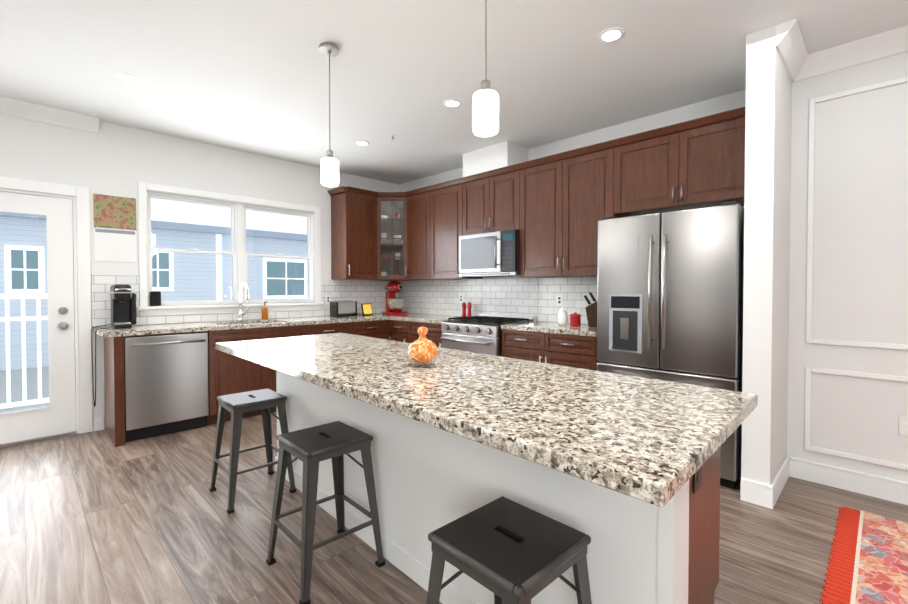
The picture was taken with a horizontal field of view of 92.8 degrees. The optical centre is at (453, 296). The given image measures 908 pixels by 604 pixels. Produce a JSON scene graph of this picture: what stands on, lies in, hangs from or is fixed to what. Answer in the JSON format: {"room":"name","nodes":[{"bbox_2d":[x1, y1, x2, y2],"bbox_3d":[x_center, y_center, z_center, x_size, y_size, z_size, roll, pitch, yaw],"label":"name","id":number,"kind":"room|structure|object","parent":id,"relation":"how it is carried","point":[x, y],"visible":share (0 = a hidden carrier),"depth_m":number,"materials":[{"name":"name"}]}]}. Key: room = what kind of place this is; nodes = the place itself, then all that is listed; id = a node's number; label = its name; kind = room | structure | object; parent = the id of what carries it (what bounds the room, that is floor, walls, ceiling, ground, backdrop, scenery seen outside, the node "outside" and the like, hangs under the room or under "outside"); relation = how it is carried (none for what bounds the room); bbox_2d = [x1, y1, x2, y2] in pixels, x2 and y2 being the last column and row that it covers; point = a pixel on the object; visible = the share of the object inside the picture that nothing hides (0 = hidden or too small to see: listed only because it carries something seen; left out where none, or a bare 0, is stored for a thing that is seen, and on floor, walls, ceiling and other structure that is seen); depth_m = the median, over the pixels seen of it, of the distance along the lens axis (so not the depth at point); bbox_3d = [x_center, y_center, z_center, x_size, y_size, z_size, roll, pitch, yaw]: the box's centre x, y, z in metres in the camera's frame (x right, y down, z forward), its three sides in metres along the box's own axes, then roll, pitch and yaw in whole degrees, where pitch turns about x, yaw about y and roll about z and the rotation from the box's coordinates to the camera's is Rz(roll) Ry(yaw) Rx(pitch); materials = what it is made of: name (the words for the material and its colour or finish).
{"room":"kitchen","nodes":[
{"label":"kitchen","id":0,"kind":"room"},
{"bbox_2d":[0,114,398,432],"bbox_3d":[-3.789,-0.172,3.294,0.150,2.740,8.650,1,1,45],"label":"wall","id":1,"kind":"structure","parent":0,"point":[111,159],"depth_m":4.02,"materials":[{"name":"white paint"}]},
{"bbox_2d":[0,191,75,443],"bbox_3d":[-3.574,0.173,3.406,0.125,2.001,0.882,1,1,45],"label":"patio door","id":2,"kind":"structure","parent":1,"relation":"in","point":[57,415],"depth_m":3.63,"materials":[{"name":"white wood"}]},
{"bbox_2d":[0,96,98,132],"bbox_3d":[-4.932,-1.461,1.954,0.092,0.114,5.170,1,1,45],"label":"crown molding","id":3,"kind":"structure","parent":1,"relation":"attached to","point":[8,106],"depth_m":3.55,"materials":[{"name":"white wood"}]},
{"bbox_2d":[93,194,136,261],"bbox_3d":[-3.055,-0.608,3.907,0.010,0.590,0.306,1,1,45],"label":"calendar","id":4,"kind":"object","parent":1,"relation":"attached to","point":[111,242],"visible":1,"depth_m":3.90,"materials":[{"name":"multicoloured paper"}]},
{"bbox_2d":[0,176,323,447],"bbox_3d":[-2.829,0.056,4.219,0.210,2.250,3.290,1,1,45],"label":"trim","id":5,"kind":"structure","parent":1,"relation":"attached to","point":[82,307],"depth_m":3.78,"materials":[{"name":"white"}]},
{"bbox_2d":[150,291,160,305],"bbox_3d":[-2.850,0.022,4.133,0.086,0.140,0.086,1,1,45],"label":"smart speaker","id":6,"kind":"object","parent":5,"relation":"on","point":[155,298],"visible":0.92,"depth_m":4.10},
{"bbox_2d":[147,192,312,305],"bbox_3d":[-2.347,-0.462,4.732,0.075,1.089,1.688,1,1,45],"label":"double-hung window","id":7,"kind":"structure","parent":1,"relation":"in","point":[239,253],"depth_m":4.69,"materials":[{"name":"white"}]},
{"bbox_2d":[91,275,398,326],"bbox_3d":[-1.989,0.023,4.984,0.013,0.459,3.360,1,1,45],"label":"tile backsplash","id":8,"kind":"structure","parent":1,"relation":"attached to","point":[361,291],"depth_m":4.74,"materials":[{"name":"white tile"}]},
{"bbox_2d":[331,186,382,279],"bbox_3d":[-1.234,-0.762,5.470,0.377,1.102,0.495,1,1,45],"label":"upper cabinet","id":9,"kind":"object","parent":1,"relation":"attached to","point":[354,211],"depth_m":5.33,"materials":[{"name":"brown wood"}]},
{"bbox_2d":[0,411,907,603],"bbox_3d":[-0.602,1.277,0.141,9.150,0.050,8.650,1,1,45],"label":"floor","id":10,"kind":"structure","parent":0,"point":[96,517],"depth_m":2.21,"materials":[{"name":"brown wood"}]},
{"bbox_2d":[124,332,208,441],"bbox_3d":[-2.601,0.754,3.859,0.637,0.868,0.599,1,1,45],"label":"dishwasher","id":11,"kind":"object","parent":10,"relation":"on","point":[166,382],"visible":0.94,"depth_m":3.66,"materials":[{"name":"grey metal"}]},
{"bbox_2d":[209,389,295,513],"bbox_3d":[-1.250,0.913,2.680,0.388,0.590,0.388,-1,1,-43],"label":"stool","id":12,"kind":"object","parent":10,"relation":"on","point":[236,405],"visible":0.98,"depth_m":2.65,"materials":[{"name":"black metal"}]},
{"bbox_2d":[266,421,384,603],"bbox_3d":[-0.587,0.925,1.971,0.388,0.590,0.388,-1,1,-43],"label":"stool","id":13,"kind":"object","parent":10,"relation":"on","point":[310,448],"visible":1,"depth_m":1.94,"materials":[{"name":"black metal"}]},
{"bbox_2d":[357,317,391,339],"bbox_3d":[-0.805,0.718,5.748,0.628,0.876,0.677,1,1,45],"label":"base cabinet","id":14,"kind":"object","parent":10,"relation":"on","point":[375,329],"depth_m":5.18,"materials":[{"name":"brown wood"}]},
{"bbox_2d":[93,313,426,336],"bbox_3d":[-1.758,0.276,4.780,0.632,0.040,3.382,1,1,45],"label":"countertop","id":15,"kind":"structure","parent":14,"relation":"on","point":[210,327],"depth_m":4.14,"materials":[{"name":"beige stone"}]},
{"bbox_2d":[110,284,136,328],"bbox_3d":[-2.869,0.085,3.768,0.254,0.375,0.175,1,1,45],"label":"coffee maker","id":16,"kind":"object","parent":15,"relation":"on","point":[123,308],"visible":1,"depth_m":3.73,"materials":[{"name":"black plastic"}]},
{"bbox_2d":[91,323,111,406],"bbox_3d":[-2.957,0.500,3.766,0.348,0.864,0.289,1,1,45],"label":"power cord","id":17,"kind":"object","parent":16,"relation":"hanging from","point":[95,361],"visible":0.85,"depth_m":3.67,"materials":[{"name":"black plastic"}]},
{"bbox_2d":[238,282,248,320],"bbox_3d":[-2.185,0.056,4.551,0.242,0.407,0.110,1,1,45],"label":"faucet","id":18,"kind":"object","parent":15,"relation":"on","point":[241,313],"visible":1,"depth_m":4.59,"materials":[{"name":"silver metal"}]},
{"bbox_2d":[262,302,267,319],"bbox_3d":[-2.085,0.157,4.771,0.073,0.197,0.066,1,1,45],"label":"soap bottle","id":19,"kind":"object","parent":15,"relation":"on","point":[264,312],"visible":0.98,"depth_m":4.75,"materials":[{"name":"orange plastic"}]},
{"bbox_2d":[330,301,356,316],"bbox_3d":[-1.364,0.150,5.322,0.170,0.192,0.302,1,1,45],"label":"toaster","id":20,"kind":"object","parent":15,"relation":"on","point":[343,308],"visible":1,"depth_m":5.25,"materials":[{"name":"black plastic"}]},
{"bbox_2d":[361,303,372,314],"bbox_3d":[-1.141,0.167,5.609,0.077,0.148,0.200,0,1,25],"label":"display","id":21,"kind":"object","parent":15,"relation":"on","point":[367,309],"visible":1,"depth_m":5.59,"materials":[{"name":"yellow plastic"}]},
{"bbox_2d":[382,281,407,314],"bbox_3d":[-0.790,0.016,5.769,0.402,0.444,0.296,1,1,45],"label":"stand mixer","id":22,"kind":"object","parent":15,"relation":"on","point":[395,304],"visible":1,"depth_m":5.66,"materials":[{"name":"red metal"}]},
{"bbox_2d":[390,318,409,342],"bbox_3d":[-0.418,0.724,5.395,0.400,0.876,0.626,1,1,45],"label":"base cabinet","id":23,"kind":"object","parent":10,"relation":"on","point":[400,327],"depth_m":5.17,"materials":[{"name":"brown wood"}]},
{"bbox_2d":[410,322,441,347],"bbox_3d":[-0.124,0.729,5.102,0.669,0.876,0.626,1,1,45],"label":"base cabinet","id":24,"kind":"object","parent":10,"relation":"on","point":[434,334],"depth_m":4.80,"materials":[{"name":"brown wood"}]},
{"bbox_2d":[394,314,457,321],"bbox_3d":[-0.224,0.269,5.192,0.954,0.040,0.632,1,1,45],"label":"countertop","id":25,"kind":"structure","parent":24,"relation":"on","point":[413,318],"depth_m":5.12,"materials":[{"name":"beige stone"}]},
{"bbox_2d":[462,301,471,316],"bbox_3d":[0.150,0.154,5.113,0.129,0.191,0.057,1,1,29],"label":"pepper mills","id":26,"kind":"object","parent":25,"relation":"on","point":[469,304],"visible":0.9,"depth_m":5.10,"materials":[{"name":"red ceramic"}]},
{"bbox_2d":[442,324,505,356],"bbox_3d":[0.391,0.738,4.588,0.904,0.876,0.626,1,1,45],"label":"base cabinet","id":27,"kind":"object","parent":10,"relation":"on","point":[503,327],"depth_m":4.06,"materials":[{"name":"brown wood"}]},
{"bbox_2d":[440,314,536,356],"bbox_3d":[0.344,0.693,4.544,0.756,0.965,0.740,1,1,45],"label":"gas range","id":28,"kind":"object","parent":10,"relation":"on","point":[481,333],"visible":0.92,"depth_m":4.33,"materials":[{"name":"silver metal"}]},
{"bbox_2d":[275,377,719,603],"bbox_3d":[-0.146,0.778,2.236,2.606,0.876,0.649,1,1,45],"label":"kitchen island","id":29,"kind":"object","parent":10,"relation":"on","point":[425,481],"depth_m":1.54,"materials":[{"name":"white"}]},
{"bbox_2d":[215,333,757,508],"bbox_3d":[-0.261,0.324,2.056,2.730,0.040,0.979,1,1,45],"label":"island countertop","id":30,"kind":"structure","parent":29,"relation":"on","point":[643,440],"depth_m":1.30,"materials":[{"name":"beige stone"}]},
{"bbox_2d":[408,326,437,366],"bbox_3d":[-0.138,0.219,1.913,0.132,0.172,0.132,1,1,45],"label":"glass orb","id":31,"kind":"object","parent":30,"relation":"on","point":[422,349],"visible":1,"depth_m":1.87,"materials":[{"name":"orange glass"}]},
{"bbox_2d":[426,496,591,603],"bbox_3d":[0.149,0.939,1.180,0.388,0.590,0.388,-1,1,-43],"label":"stool","id":32,"kind":"object","parent":10,"relation":"on","point":[503,549],"visible":1,"depth_m":1.14,"materials":[{"name":"black metal"}]},
{"bbox_2d":[506,330,600,370],"bbox_3d":[1.007,0.748,3.974,0.955,0.876,0.626,1,1,45],"label":"base cabinet","id":33,"kind":"object","parent":10,"relation":"on","point":[556,343],"depth_m":3.69,"materials":[{"name":"brown wood"}]},
{"bbox_2d":[506,322,596,333],"bbox_3d":[1.007,0.290,3.964,0.972,0.040,0.632,1,1,45],"label":"countertop","id":34,"kind":"structure","parent":33,"relation":"on","point":[584,328],"depth_m":3.86,"materials":[{"name":"beige stone"}]},
{"bbox_2d":[557,307,567,324],"bbox_3d":[1.025,0.184,4.085,0.096,0.167,0.095,1,1,45],"label":"ceramic jar","id":35,"kind":"object","parent":34,"relation":"on","point":[562,317],"visible":1,"depth_m":4.05,"materials":[{"name":"white ceramic"}]},
{"bbox_2d":[570,312,580,325],"bbox_3d":[1.110,0.207,3.959,0.100,0.124,0.098,1,1,45],"label":"canister","id":36,"kind":"object","parent":34,"relation":"on","point":[575,318],"visible":1,"depth_m":3.92,"materials":[{"name":"red ceramic"}]},
{"bbox_2d":[584,292,596,326],"bbox_3d":[1.272,0.117,3.911,0.189,0.307,0.100,0,1,25],"label":"knife block","id":37,"kind":"object","parent":34,"relation":"on","point":[591,311],"visible":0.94,"depth_m":3.88,"materials":[{"name":"brown wood"}]},
{"bbox_2d":[597,201,743,488],"bbox_3d":[1.647,0.303,3.206,0.915,1.793,0.804,1,1,45],"label":"refrigerator","id":38,"kind":"object","parent":10,"relation":"on","point":[670,296],"visible":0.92,"depth_m":2.88,"materials":[{"name":"grey metal"}]},
{"bbox_2d":[820,506,907,603],"bbox_3d":[2.436,1.236,0.699,2.835,0.012,2.230,1,1,45],"label":"rug","id":39,"kind":"object","parent":10,"relation":"on","point":[868,563],"visible":1,"depth_m":1.97,"materials":[{"name":"fabric"}]},
{"bbox_2d":[0,0,907,184],"bbox_3d":[-0.602,-1.512,0.093,9.150,0.050,8.650,1,1,45],"label":"ceiling","id":40,"kind":"structure","parent":0,"point":[250,76],"depth_m":2.87,"materials":[{"name":"white paint"}]},
{"bbox_2d":[116,73,142,83],"bbox_3d":[-2.290,-1.536,3.053,0.155,0.004,0.155,1,1,36],"label":"recessed light","id":41,"kind":"object","parent":40,"relation":"in","point":[129,78],"depth_m":3.05,"materials":[{"name":"white plastic"}]},
{"bbox_2d":[319,42,338,186],"bbox_3d":[-0.769,-1.109,2.674,0.120,0.844,0.120,1,1,45],"label":"pendant light","id":42,"kind":"object","parent":40,"relation":"hanging from","point":[329,170],"visible":1,"depth_m":2.65,"materials":[{"name":"white glass"}]},
{"bbox_2d":[355,141,369,145],"bbox_3d":[-0.934,-1.560,4.413,0.155,0.004,0.155,1,1,39],"label":"recessed light","id":43,"kind":"object","parent":40,"relation":"in","point":[361,143],"depth_m":4.41,"materials":[{"name":"white plastic"}]},
{"bbox_2d":[443,99,461,107],"bbox_3d":[-0.013,-1.543,3.467,0.155,0.004,0.155,1,1,39],"label":"recessed light","id":44,"kind":"object","parent":40,"relation":"in","point":[451,102],"depth_m":3.46,"materials":[{"name":"white plastic"}]},
{"bbox_2d":[473,0,498,136],"bbox_3d":[0.131,-1.093,1.778,0.120,0.844,0.120,1,1,45],"label":"pendant light","id":45,"kind":"object","parent":40,"relation":"hanging from","point":[485,110],"visible":1,"depth_m":1.74,"materials":[{"name":"white glass"}]},
{"bbox_2d":[463,141,527,176],"bbox_3d":[0.444,-1.435,4.693,0.620,0.265,0.360,1,1,45],"label":"chase","id":46,"kind":"object","parent":40,"relation":"attached to","point":[500,155],"visible":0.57,"depth_m":4.51,"materials":[{"name":"white paint"}]},
{"bbox_2d":[597,27,624,42],"bbox_3d":[0.921,-1.527,2.535,0.155,0.004,0.155,1,1,39],"label":"recessed light","id":47,"kind":"object","parent":40,"relation":"in","point":[614,34],"depth_m":2.53,"materials":[{"name":"white plastic"}]},
{"bbox_2d":[399,89,745,321],"bbox_3d":[0.801,-0.197,4.718,4.340,2.740,0.150,1,1,45],"label":"wall","id":48,"kind":"structure","parent":0,"point":[727,102],"depth_m":3.88,"materials":[{"name":"white paint"}]},
{"bbox_2d":[379,194,406,277],"bbox_3d":[-0.787,-0.761,5.512,0.290,0.997,0.289,1,1,45],"label":"upper cabinet","id":49,"kind":"object","parent":48,"relation":"attached to","point":[389,204],"depth_m":5.52,"materials":[{"name":"brown wood"}]},
{"bbox_2d":[403,186,434,280],"bbox_3d":[-0.324,-0.762,5.454,0.544,1.102,0.378,1,1,45],"label":"upper cabinet","id":50,"kind":"object","parent":48,"relation":"attached to","point":[421,201],"depth_m":5.31,"materials":[{"name":"brown wood"}]},
{"bbox_2d":[435,178,482,279],"bbox_3d":[0.028,-0.756,5.125,0.654,1.102,0.348,1,1,45],"label":"upper cabinet","id":51,"kind":"object","parent":48,"relation":"attached to","point":[450,197],"depth_m":4.96,"materials":[{"name":"brown wood"}]},
{"bbox_2d":[467,163,518,234],"bbox_3d":[0.493,-0.983,4.657,0.780,0.632,0.348,1,1,45],"label":"upper cabinet","id":52,"kind":"object","parent":48,"relation":"attached to","point":[492,195],"depth_m":4.49,"materials":[{"name":"brown wood"}]},
{"bbox_2d":[459,229,519,276],"bbox_3d":[0.448,-0.438,4.619,0.770,0.445,0.458,1,1,45],"label":"microwave","id":53,"kind":"object","parent":52,"relation":"attached to","point":[493,254],"visible":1,"depth_m":4.45,"materials":[{"name":"grey metal"}]},
{"bbox_2d":[399,277,596,323],"bbox_3d":[0.400,0.016,5.005,3.368,0.471,0.013,1,1,45],"label":"tile backsplash","id":54,"kind":"structure","parent":48,"relation":"attached to","point":[544,299],"depth_m":4.84,"materials":[{"name":"white tile"}]},
{"bbox_2d":[519,138,626,277],"bbox_3d":[1.107,-0.737,4.049,1.073,1.102,0.348,1,1,45],"label":"upper cabinet","id":55,"kind":"object","parent":48,"relation":"attached to","point":[554,208],"depth_m":3.89,"materials":[{"name":"brown wood"}]},
{"bbox_2d":[623,106,745,216],"bbox_3d":[1.801,-0.978,3.353,1.005,0.597,0.348,1,1,45],"label":"upper cabinet","id":56,"kind":"object","parent":48,"relation":"attached to","point":[700,162],"depth_m":3.19,"materials":[{"name":"brown wood"}]},
{"bbox_2d":[741,25,791,484],"bbox_3d":[2.102,-0.165,2.850,0.140,2.740,0.960,1,1,45],"label":"wall","id":57,"kind":"structure","parent":0,"point":[768,123],"depth_m":2.52,"materials":[{"name":"white paint"}]},
{"bbox_2d":[767,457,791,508],"bbox_3d":[2.022,1.143,2.680,0.020,0.130,0.606,1,1,45],"label":"baseboard","id":58,"kind":"structure","parent":57,"relation":"attached to","point":[767,495],"depth_m":2.62,"materials":[{"name":"white wood"}]},
{"bbox_2d":[776,18,811,77],"bbox_3d":[2.022,-1.472,2.583,0.092,0.114,0.500,1,1,45],"label":"crown molding","id":59,"kind":"structure","parent":57,"relation":"attached to","point":[799,62],"depth_m":2.57,"materials":[{"name":"white"}]},
{"bbox_2d":[787,51,907,481],"bbox_3d":[3.897,-0.139,1.351,4.520,2.740,0.150,1,1,45],"label":"wall","id":60,"kind":"structure","parent":0,"point":[860,265],"depth_m":2.67,"materials":[{"name":"white paint"}]},
{"bbox_2d":[790,25,907,81],"bbox_3d":[3.811,-1.449,1.242,4.520,0.114,0.092,1,1,45],"label":"crown molding","id":61,"kind":"structure","parent":60,"relation":"attached to","point":[894,41],"depth_m":2.60,"materials":[{"name":"white wood"}]},
{"bbox_2d":[792,457,907,504],"bbox_3d":[3.837,1.167,1.313,4.520,0.130,0.020,1,1,45],"label":"baseboard","id":62,"kind":"structure","parent":60,"relation":"attached to","point":[893,490],"depth_m":2.68,"materials":[{"name":"white wood"}]},
{"bbox_2d":[804,76,907,470],"bbox_3d":[3.621,-0.112,1.507,3.730,2.280,0.014,1,1,45],"label":"trim","id":63,"kind":"structure","parent":60,"relation":"attached to","point":[809,277],"depth_m":2.79,"materials":[{"name":"white"}]},
{"bbox_2d":[898,415,907,435],"bbox_3d":[2.633,0.753,2.513,0.072,0.116,0.006,1,1,45],"label":"outlet","id":64,"kind":"object","parent":60,"relation":"attached to","point":[903,425],"visible":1,"depth_m":2.52,"materials":[{"name":"white plastic"}]},
{"label":"outside","id":65,"kind":"structure","parent":0,"visible":0},
{"bbox_2d":[0,366,48,412],"bbox_3d":[-14.998,1.573,13.336,29.840,0.100,50.000,1,1,45],"label":"ground","id":66,"kind":"structure","parent":65,"point":[15,390],"depth_m":7.70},
{"bbox_2d":[0,293,48,408],"bbox_3d":[-4.281,0.815,3.448,0.720,1.760,2.450,1,1,45],"label":"railing","id":67,"kind":"object","parent":66,"relation":"on","point":[23,323],"depth_m":4.08,"materials":[{"name":"white wood"}]},
{"bbox_2d":[0,211,308,370],"bbox_3d":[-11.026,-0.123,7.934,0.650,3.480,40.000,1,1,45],"label":"neighbor house","id":68,"kind":"structure","parent":66,"relation":"on","point":[213,237],"depth_m":11.55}
]}

